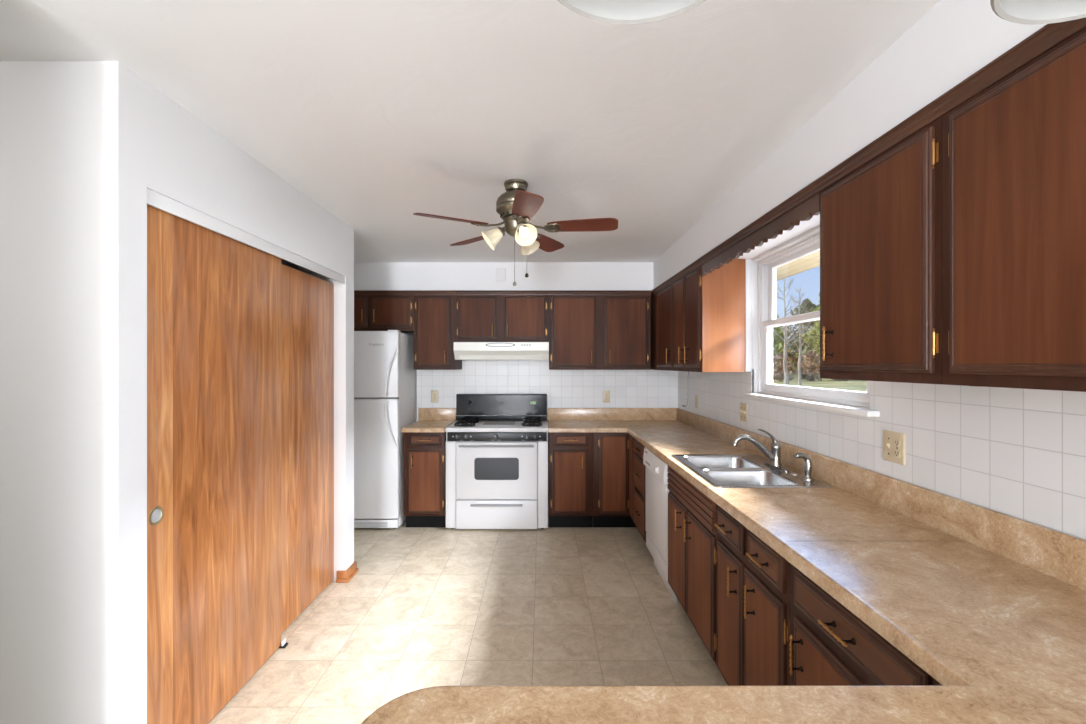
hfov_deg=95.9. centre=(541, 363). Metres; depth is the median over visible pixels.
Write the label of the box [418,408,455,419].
backsplash
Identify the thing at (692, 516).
base cabinet
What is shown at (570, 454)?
base cabinet
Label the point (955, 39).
wall
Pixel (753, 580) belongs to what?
base cabinet
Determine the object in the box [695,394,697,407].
outlet plate
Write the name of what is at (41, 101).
wall
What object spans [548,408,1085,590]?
backsplash
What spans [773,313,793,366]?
pine tree
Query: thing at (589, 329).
upper cabinet
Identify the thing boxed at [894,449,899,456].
socket
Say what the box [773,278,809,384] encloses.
bare tree
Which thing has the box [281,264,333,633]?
door
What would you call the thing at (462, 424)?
cooktop
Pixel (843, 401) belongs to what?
window
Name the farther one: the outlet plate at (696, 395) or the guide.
the outlet plate at (696, 395)
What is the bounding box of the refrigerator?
[354,330,415,528]
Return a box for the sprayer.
[794,452,813,480]
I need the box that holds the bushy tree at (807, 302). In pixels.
[787,299,819,371]
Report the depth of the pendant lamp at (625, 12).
0.59 m
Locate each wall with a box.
[0,61,81,723]
[82,61,353,723]
[354,0,1046,291]
[752,225,819,392]
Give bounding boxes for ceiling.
[0,0,939,261]
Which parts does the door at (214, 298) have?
pull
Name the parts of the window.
sash, sill, sash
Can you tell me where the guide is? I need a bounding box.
[279,638,287,647]
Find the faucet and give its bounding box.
[732,429,788,471]
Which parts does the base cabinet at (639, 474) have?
drawer, drawer, drawer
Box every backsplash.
[417,360,677,418]
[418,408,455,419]
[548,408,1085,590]
[678,369,1085,539]
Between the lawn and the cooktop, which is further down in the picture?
the cooktop
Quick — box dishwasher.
[643,447,677,603]
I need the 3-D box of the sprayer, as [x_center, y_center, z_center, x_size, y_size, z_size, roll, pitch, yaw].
[1.268,0.495,2.375,0.094,0.132,0.054,0,0,0]
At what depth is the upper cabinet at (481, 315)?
4.58 m
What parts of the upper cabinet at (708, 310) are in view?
door, handle, handle, crown, frame, door, panel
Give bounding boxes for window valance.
[698,182,819,275]
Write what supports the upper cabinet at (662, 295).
attached to the wall at (815, 230)
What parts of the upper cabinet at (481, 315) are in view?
door, crown, door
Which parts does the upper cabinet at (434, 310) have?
door, crown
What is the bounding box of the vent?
[488,343,512,345]
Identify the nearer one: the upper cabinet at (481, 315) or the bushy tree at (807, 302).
the upper cabinet at (481, 315)
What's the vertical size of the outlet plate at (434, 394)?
0.120 m
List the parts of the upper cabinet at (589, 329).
door, crown, door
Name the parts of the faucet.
spout, lever, deck plate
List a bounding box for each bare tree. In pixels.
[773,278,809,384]
[787,288,818,385]
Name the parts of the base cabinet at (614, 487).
door, door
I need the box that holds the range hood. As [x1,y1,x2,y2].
[454,342,548,359]
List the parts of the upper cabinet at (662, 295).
crown, door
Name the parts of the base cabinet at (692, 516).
door, handle, handle, door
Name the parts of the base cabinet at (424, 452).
door, drawer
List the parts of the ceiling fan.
blade, blade, lamp shade, lamp arm, pull chain, bulb, lamp shade, blade, lamp shade, blade, blade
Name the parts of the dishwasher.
control panel, panel, door, kick plate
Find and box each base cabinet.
[404,432,445,526]
[548,432,593,526]
[593,432,635,526]
[633,439,645,542]
[667,465,717,664]
[714,506,789,685]
[789,563,942,685]
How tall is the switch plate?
0.120 m
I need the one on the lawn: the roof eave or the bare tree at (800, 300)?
the bare tree at (800, 300)
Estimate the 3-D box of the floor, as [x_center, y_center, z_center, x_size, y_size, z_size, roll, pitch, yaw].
[-1.103,1.540,-0.515,5.195,0.120,11.170,0,0,0]
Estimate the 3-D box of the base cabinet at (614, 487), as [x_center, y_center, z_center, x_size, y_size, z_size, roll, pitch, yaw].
[0.912,1.043,4.532,0.901,0.874,0.812,0,0,0]
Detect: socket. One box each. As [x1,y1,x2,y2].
[894,439,899,446]
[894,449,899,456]
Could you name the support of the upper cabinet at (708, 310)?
attached to the wall at (815, 230)
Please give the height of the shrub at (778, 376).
2.770 m
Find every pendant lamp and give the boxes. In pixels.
[558,0,705,24]
[990,0,1085,24]
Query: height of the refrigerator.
1.782 m
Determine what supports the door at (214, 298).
in the wall at (136, 138)
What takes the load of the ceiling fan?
hanging from the ceiling
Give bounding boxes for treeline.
[775,326,819,374]
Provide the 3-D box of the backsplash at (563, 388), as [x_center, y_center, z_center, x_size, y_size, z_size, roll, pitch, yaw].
[0.054,0.165,4.951,2.633,0.770,0.018,0,0,0]
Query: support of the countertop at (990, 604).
on the cabinet
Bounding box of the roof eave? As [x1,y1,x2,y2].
[776,250,819,280]
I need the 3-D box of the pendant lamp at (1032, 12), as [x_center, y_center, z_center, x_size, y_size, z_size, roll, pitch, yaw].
[0.602,-0.685,0.490,0.227,0.538,0.227,0,0,0]
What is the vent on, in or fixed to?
attached to the range hood
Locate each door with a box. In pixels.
[147,204,280,723]
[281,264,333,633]
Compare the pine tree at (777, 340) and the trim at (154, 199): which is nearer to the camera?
the trim at (154, 199)
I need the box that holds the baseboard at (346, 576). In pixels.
[336,561,358,582]
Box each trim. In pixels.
[147,188,344,283]
[416,370,416,419]
[745,259,751,371]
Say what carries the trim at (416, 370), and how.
attached to the wall
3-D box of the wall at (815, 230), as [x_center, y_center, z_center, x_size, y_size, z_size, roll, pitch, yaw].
[1.435,0.263,-0.525,0.120,2.434,10.950,0,0,0]
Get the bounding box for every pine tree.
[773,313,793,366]
[794,293,824,378]
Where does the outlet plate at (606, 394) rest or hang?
attached to the wall
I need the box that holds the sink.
[672,454,831,487]
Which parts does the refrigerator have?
door, freezer door, handle, handle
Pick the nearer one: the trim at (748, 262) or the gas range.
the trim at (748, 262)
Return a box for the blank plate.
[496,268,505,280]
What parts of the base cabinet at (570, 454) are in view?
door, drawer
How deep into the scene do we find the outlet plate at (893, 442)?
1.90 m
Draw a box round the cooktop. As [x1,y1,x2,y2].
[445,418,547,431]
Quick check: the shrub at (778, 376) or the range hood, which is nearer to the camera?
the range hood
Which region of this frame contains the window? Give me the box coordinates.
[744,232,879,416]
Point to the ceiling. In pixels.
(381, 113)
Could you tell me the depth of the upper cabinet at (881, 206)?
1.46 m
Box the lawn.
[773,369,866,391]
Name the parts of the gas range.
trim, storage drawer, handle, oven door, handle, backguard trim, trim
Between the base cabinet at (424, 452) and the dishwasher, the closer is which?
the dishwasher
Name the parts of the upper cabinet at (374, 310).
door, crown, door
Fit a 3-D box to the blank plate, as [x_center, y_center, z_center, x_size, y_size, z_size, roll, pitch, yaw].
[-0.385,-0.838,4.596,0.092,0.120,0.008,0,0,0]
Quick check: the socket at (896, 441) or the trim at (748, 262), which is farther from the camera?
the trim at (748, 262)
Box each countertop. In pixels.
[361,408,1085,723]
[401,408,455,431]
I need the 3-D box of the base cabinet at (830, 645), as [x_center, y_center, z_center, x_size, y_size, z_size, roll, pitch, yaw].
[1.047,1.043,1.196,0.632,0.874,0.708,0,0,0]
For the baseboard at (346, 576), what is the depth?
3.33 m
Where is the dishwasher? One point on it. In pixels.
(657, 491)
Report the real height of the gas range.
1.180 m
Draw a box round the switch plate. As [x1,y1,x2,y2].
[740,403,746,421]
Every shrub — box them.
[773,353,797,381]
[795,350,821,380]
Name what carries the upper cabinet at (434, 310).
attached to the wall
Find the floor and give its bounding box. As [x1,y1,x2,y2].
[208,511,727,723]
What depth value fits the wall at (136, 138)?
1.58 m
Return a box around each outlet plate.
[431,391,437,401]
[603,391,609,401]
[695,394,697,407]
[883,430,904,465]
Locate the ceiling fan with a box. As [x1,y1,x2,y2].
[413,179,617,285]
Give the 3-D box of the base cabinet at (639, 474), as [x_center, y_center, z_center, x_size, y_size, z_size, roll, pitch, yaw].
[1.047,1.043,3.878,0.632,0.874,0.492,0,0,0]
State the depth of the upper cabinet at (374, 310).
4.58 m
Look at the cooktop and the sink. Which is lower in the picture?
the sink
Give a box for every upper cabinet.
[354,290,413,332]
[413,290,461,369]
[456,290,548,341]
[549,290,650,369]
[651,277,674,370]
[672,259,744,371]
[813,101,941,383]
[933,17,1085,391]
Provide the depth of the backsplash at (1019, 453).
1.62 m
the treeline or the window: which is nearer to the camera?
the window
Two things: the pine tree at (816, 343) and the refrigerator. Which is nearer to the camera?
the refrigerator
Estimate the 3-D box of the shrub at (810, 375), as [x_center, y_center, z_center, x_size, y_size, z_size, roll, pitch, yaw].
[25.262,0.153,46.027,2.776,3.064,2.852,0,0,31]
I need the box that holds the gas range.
[445,394,547,528]
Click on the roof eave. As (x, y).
(808, 262)
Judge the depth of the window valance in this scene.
2.26 m
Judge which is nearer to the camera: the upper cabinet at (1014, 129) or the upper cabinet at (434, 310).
the upper cabinet at (1014, 129)
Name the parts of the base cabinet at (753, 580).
handle, drawer, door, handle, handle, handle, door, drawer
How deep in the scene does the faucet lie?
2.65 m
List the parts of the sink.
bowl, bowl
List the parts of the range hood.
oval trim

